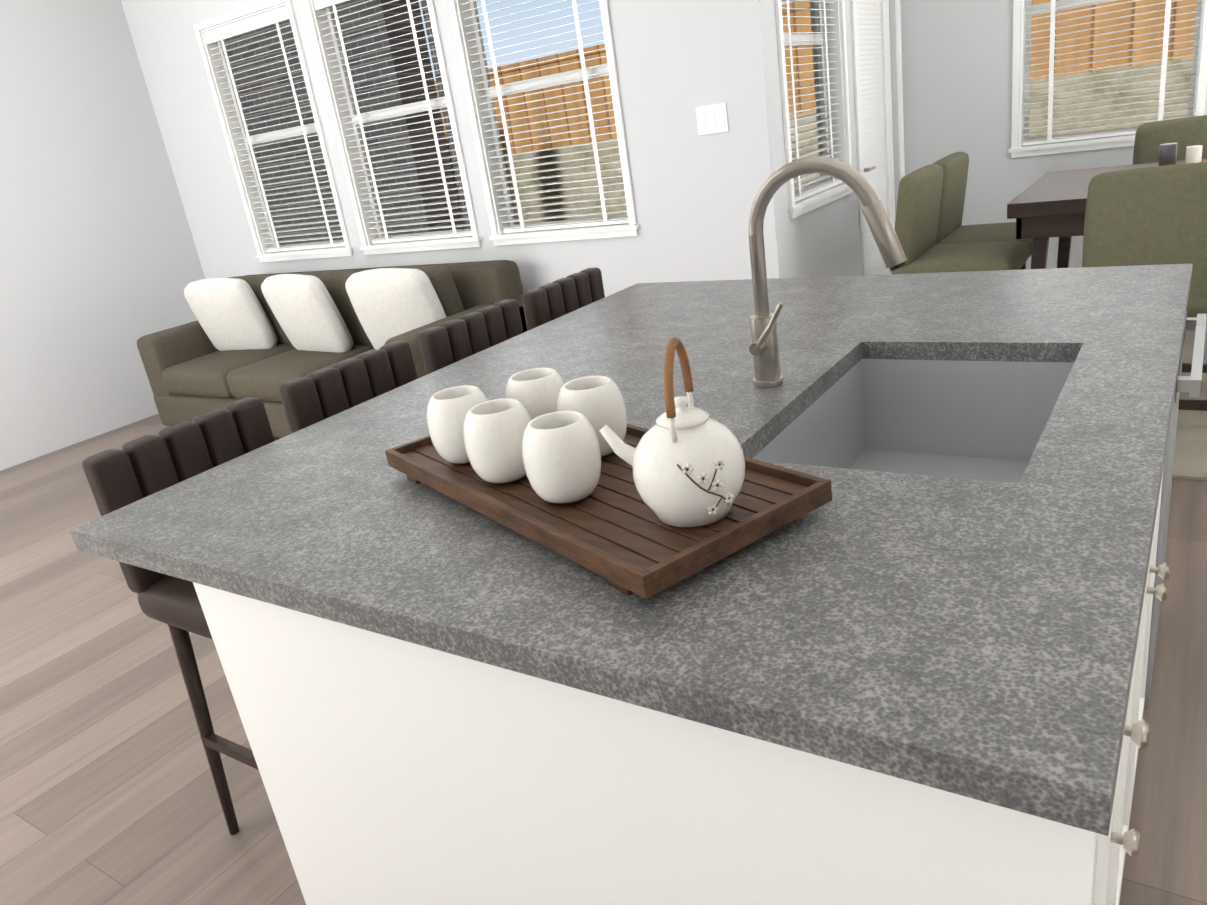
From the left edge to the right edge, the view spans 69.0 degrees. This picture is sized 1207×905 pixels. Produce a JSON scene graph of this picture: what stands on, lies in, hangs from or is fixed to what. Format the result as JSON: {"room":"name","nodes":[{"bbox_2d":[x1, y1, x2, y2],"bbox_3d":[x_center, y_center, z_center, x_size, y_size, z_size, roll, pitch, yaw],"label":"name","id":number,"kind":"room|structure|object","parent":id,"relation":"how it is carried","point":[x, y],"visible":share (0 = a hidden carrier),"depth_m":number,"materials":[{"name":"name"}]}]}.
{"room":"kitchen","nodes":[
{"label":"kitchen","id":0,"kind":"room"},
{"bbox_2d":[0,0,204,470],"bbox_3d":[-4.846,-0.611,3.865,0.150,2.770,6.520,5,25,34],"label":"wall","id":1,"kind":"structure","parent":0,"point":[101,269],"depth_m":5.73,"materials":[{"name":"grey paint"}]},
{"bbox_2d":[121,0,791,296],"bbox_3d":[-1.267,-2.213,4.939,4.650,3.950,0.150,5,25,34],"label":"wall","id":2,"kind":"structure","parent":0,"point":[678,62],"depth_m":4.25,"materials":[{"name":"grey paint"}]},
{"bbox_2d":[193,0,353,261],"bbox_3d":[-2.050,-1.986,5.568,0.966,1.491,0.150,5,25,34],"label":"living room window","id":3,"kind":"structure","parent":2,"relation":"in","point":[267,14],"depth_m":5.61,"materials":[{"name":"white plastic"}]},
{"bbox_2d":[303,0,481,254],"bbox_3d":[-1.167,-1.904,4.978,0.976,1.491,0.150,5,25,34],"label":"living room window","id":4,"kind":"structure","parent":2,"relation":"in","point":[350,120],"depth_m":5.07,"materials":[{"name":"white plastic"}]},
{"bbox_2d":[448,0,639,245],"bbox_3d":[-0.296,-1.824,4.396,0.956,1.491,0.150,5,25,34],"label":"living room window","id":5,"kind":"structure","parent":2,"relation":"in","point":[484,93],"depth_m":4.51,"materials":[{"name":"white plastic"}]},
{"bbox_2d":[696,103,728,134],"bbox_3d":[0.485,-1.493,3.933,0.150,0.120,0.010,5,25,34],"label":"switch plate","id":6,"kind":"object","parent":2,"relation":"attached to","point":[711,119],"visible":1,"depth_m":3.93,"materials":[{"name":"white plastic"}]},
{"bbox_2d":[0,414,1206,904],"bbox_3d":[-0.748,0.612,3.010,8.180,0.100,8.850,5,25,34],"label":"floor","id":7,"kind":"structure","parent":0,"point":[108,792],"depth_m":2.39,"materials":[{"name":"brown wood"}]},
{"bbox_2d":[82,397,274,834],"bbox_3d":[-0.714,0.406,1.995,0.428,0.976,0.436,5,25,34],"label":"stool","id":8,"kind":"object","parent":7,"relation":"on","point":[135,470],"visible":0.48,"depth_m":1.91,"materials":[{"name":"leather"}]},
{"bbox_2d":[137,260,526,437],"bbox_3d":[-1.632,-0.597,5.112,2.400,0.942,0.952,5,25,34],"label":"sofa","id":9,"kind":"object","parent":7,"relation":"on","point":[263,337],"visible":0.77,"depth_m":4.91,"materials":[{"name":"fabric"}]},
{"bbox_2d":[279,341,417,433],"bbox_3d":[-0.450,0.226,2.366,0.428,0.976,0.436,5,25,34],"label":"stool","id":10,"kind":"object","parent":7,"relation":"on","point":[312,398],"visible":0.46,"depth_m":2.27,"materials":[{"name":"leather"}]},
{"bbox_2d":[418,299,522,374],"bbox_3d":[-0.185,0.045,2.736,0.428,0.976,0.436,5,25,34],"label":"stool","id":11,"kind":"object","parent":7,"relation":"on","point":[447,343],"visible":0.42,"depth_m":2.64,"materials":[{"name":"leather"}]},
{"bbox_2d":[522,267,604,330],"bbox_3d":[0.079,-0.135,3.107,0.428,0.976,0.436,5,25,34],"label":"stool","id":12,"kind":"object","parent":7,"relation":"on","point":[548,302],"visible":0.29,"depth_m":3.00,"materials":[{"name":"leather"}]},
{"bbox_2d":[193,284,1206,904],"bbox_3d":[0.477,0.290,1.947,1.338,0.874,1.964,5,25,34],"label":"kitchen island","id":13,"kind":"object","parent":7,"relation":"on","point":[392,773],"depth_m":1.18,"materials":[{"name":"white wood"}]},
{"bbox_2d":[70,420,1161,843],"bbox_3d":[-0.128,0.116,1.350,1.630,0.040,0.570,5,25,34],"label":"island countertop","id":14,"kind":"structure","parent":13,"relation":"on","point":[972,639],"depth_m":1.02,"materials":[{"name":"grey stone"}]},
{"bbox_2d":[385,424,831,598],"bbox_3d":[-0.041,0.039,1.389,0.330,0.048,0.740,-22,24,-31],"label":"tray","id":15,"kind":"object","parent":14,"relation":"on","point":[616,531],"visible":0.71,"depth_m":1.18,"materials":[{"name":"brown wood"}]},
{"bbox_2d":[427,385,487,464],"bbox_3d":[-0.240,-0.045,1.485,0.112,0.120,0.112,-7,20,6],"label":"tea cup","id":16,"kind":"object","parent":15,"relation":"on","point":[448,409],"visible":0.69,"depth_m":1.44,"materials":[{"name":"white ceramic"}]},
{"bbox_2d":[463,398,531,484],"bbox_3d":[-0.160,-0.016,1.373,0.112,0.120,0.112,-10,20,-4],"label":"tea cup","id":17,"kind":"object","parent":15,"relation":"on","point":[494,429],"visible":0.96,"depth_m":1.33,"materials":[{"name":"white ceramic"}]},
{"bbox_2d":[505,367,564,419],"bbox_3d":[-0.113,-0.079,1.522,0.112,0.120,0.112,11,28,42],"label":"tea cup","id":18,"kind":"object","parent":15,"relation":"on","point":[535,392],"visible":0.46,"depth_m":1.47,"materials":[{"name":"white ceramic"}]},
{"bbox_2d":[522,411,600,504],"bbox_3d":[-0.059,0.009,1.264,0.112,0.120,0.112,5,25,34],"label":"tea cup","id":19,"kind":"object","parent":15,"relation":"on","point":[561,453],"visible":1,"depth_m":1.22,"materials":[{"name":"white ceramic"}]},
{"bbox_2d":[557,376,626,457],"bbox_3d":[-0.018,-0.056,1.421,0.112,0.120,0.112,5,25,34],"label":"tea cup","id":20,"kind":"object","parent":15,"relation":"on","point":[598,402],"visible":0.6,"depth_m":1.38,"materials":[{"name":"white ceramic"}]},
{"bbox_2d":[600,337,744,526],"bbox_3d":[0.088,-0.032,1.139,0.185,0.240,0.147,5,25,34],"label":"teapot","id":21,"kind":"object","parent":15,"relation":"on","point":[687,464],"visible":1,"depth_m":1.09,"materials":[{"name":"white ceramic"}]},
{"bbox_2d":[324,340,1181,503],"bbox_3d":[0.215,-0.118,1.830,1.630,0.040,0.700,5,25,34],"label":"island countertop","id":22,"kind":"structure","parent":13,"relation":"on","point":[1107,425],"depth_m":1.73,"materials":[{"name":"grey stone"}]},
{"bbox_2d":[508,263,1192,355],"bbox_3d":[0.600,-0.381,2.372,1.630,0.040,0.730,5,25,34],"label":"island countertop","id":23,"kind":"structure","parent":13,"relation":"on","point":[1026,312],"depth_m":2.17,"materials":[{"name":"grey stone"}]},
{"bbox_2d":[1172,318,1206,480],"bbox_3d":[2.563,-0.334,3.980,2.750,0.012,2.250,5,25,34],"label":"rug","id":24,"kind":"object","parent":7,"relation":"on","point":[1190,458],"depth_m":3.38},
{"bbox_2d":[892,164,1028,273],"bbox_3d":[1.656,-0.794,4.066,0.524,1.043,0.524,5,25,34],"label":"chair","id":25,"kind":"object","parent":24,"relation":"on","point":[918,208],"visible":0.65,"depth_m":3.90,"materials":[{"name":"green fabric"}]},
{"bbox_2d":[933,152,1032,269],"bbox_3d":[1.948,-0.993,4.475,0.524,1.043,0.524,5,25,34],"label":"chair","id":26,"kind":"object","parent":24,"relation":"on","point":[951,229],"visible":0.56,"depth_m":4.34,"materials":[{"name":"green fabric"}]},
{"bbox_2d":[1007,158,1206,268],"bbox_3d":[2.486,-0.753,3.825,1.170,0.890,1.040,5,25,34],"label":"dining table","id":27,"kind":"object","parent":24,"relation":"on","point":[1043,209],"visible":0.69,"depth_m":3.63,"materials":[{"name":"brown wood"}]},
{"bbox_2d":[1148,143,1206,166],"bbox_3d":[2.378,-1.213,3.626,0.220,0.129,0.140,5,25,34],"label":"centerpiece","id":28,"kind":"object","parent":27,"relation":"on","point":[1167,153],"visible":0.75,"depth_m":3.61,"materials":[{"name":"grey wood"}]},
{"bbox_2d":[1082,162,1206,410],"bbox_3d":[2.027,-0.518,3.170,0.524,1.043,0.524,5,25,34],"label":"chair","id":29,"kind":"object","parent":24,"relation":"on","point":[1155,215],"visible":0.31,"depth_m":2.90,"materials":[{"name":"green fabric"}]},
{"bbox_2d":[1132,115,1206,164],"bbox_3d":[2.929,-1.133,4.435,0.524,1.043,0.524,5,25,34],"label":"chair","id":30,"kind":"object","parent":24,"relation":"on","point":[1183,133],"visible":0.23,"depth_m":4.43,"materials":[{"name":"green fabric"}]},
{"bbox_2d":[772,0,899,277],"bbox_3d":[1.246,-1.877,4.684,0.150,2.770,1.930,5,25,34],"label":"wall","id":31,"kind":"structure","parent":0,"point":[825,240],"depth_m":4.59,"materials":[{"name":"grey paint"}]},
{"bbox_2d":[774,0,852,218],"bbox_3d":[0.955,-1.943,4.186,0.150,1.491,0.886,5,25,34],"label":"window","id":32,"kind":"structure","parent":31,"relation":"in","point":[828,41],"depth_m":4.42,"materials":[{"name":"white plastic"}]},
{"bbox_2d":[850,0,904,274],"bbox_3d":[1.570,-1.936,5.066,0.105,2.520,0.860,5,25,34],"label":"patio door","id":33,"kind":"structure","parent":31,"relation":"in","point":[870,26],"depth_m":5.12,"materials":[{"name":"white"}]},
{"bbox_2d":[900,0,1206,268],"bbox_3d":[3.229,-2.129,4.522,3.580,2.770,0.150,5,25,34],"label":"wall","id":34,"kind":"structure","parent":0,"point":[957,63],"depth_m":5.20,"materials":[{"name":"grey paint"}]},
{"bbox_2d":[1009,0,1206,157],"bbox_3d":[2.717,-2.415,4.708,0.956,1.491,0.150,5,25,34],"label":"window","id":35,"kind":"structure","parent":34,"relation":"in","point":[1024,11],"depth_m":4.88,"materials":[{"name":"white plastic"}]},
{"label":"outside","id":36,"kind":"structure","parent":0,"visible":0},
{"bbox_3d":[1.914,-2.391,10.714,70.000,0.050,60.000,5,25,34],"label":"ground","id":37,"kind":"structure","parent":36,"visible":0},
{"bbox_2d":[224,0,470,244],"bbox_3d":[-5.160,-3.387,10.947,9.860,3.700,0.550,5,25,34],"label":"building","id":38,"kind":"structure","parent":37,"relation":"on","point":[354,71],"depth_m":8.82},
{"bbox_2d":[451,57,1191,228],"bbox_3d":[-0.550,-2.826,10.576,46.000,1.570,0.350,5,25,34],"label":"wall","id":39,"kind":"structure","parent":37,"relation":"on","point":[814,133],"depth_m":7.39,"materials":[{"name":"stone"}]},
{"bbox_2d":[434,0,1196,161],"bbox_3d":[-0.795,-3.962,10.053,46.000,0.970,0.050,5,25,34],"label":"fence","id":40,"kind":"object","parent":39,"relation":"on","point":[603,60],"visible":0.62,"depth_m":8.24,"materials":[{"name":"brown wood"}]}
]}

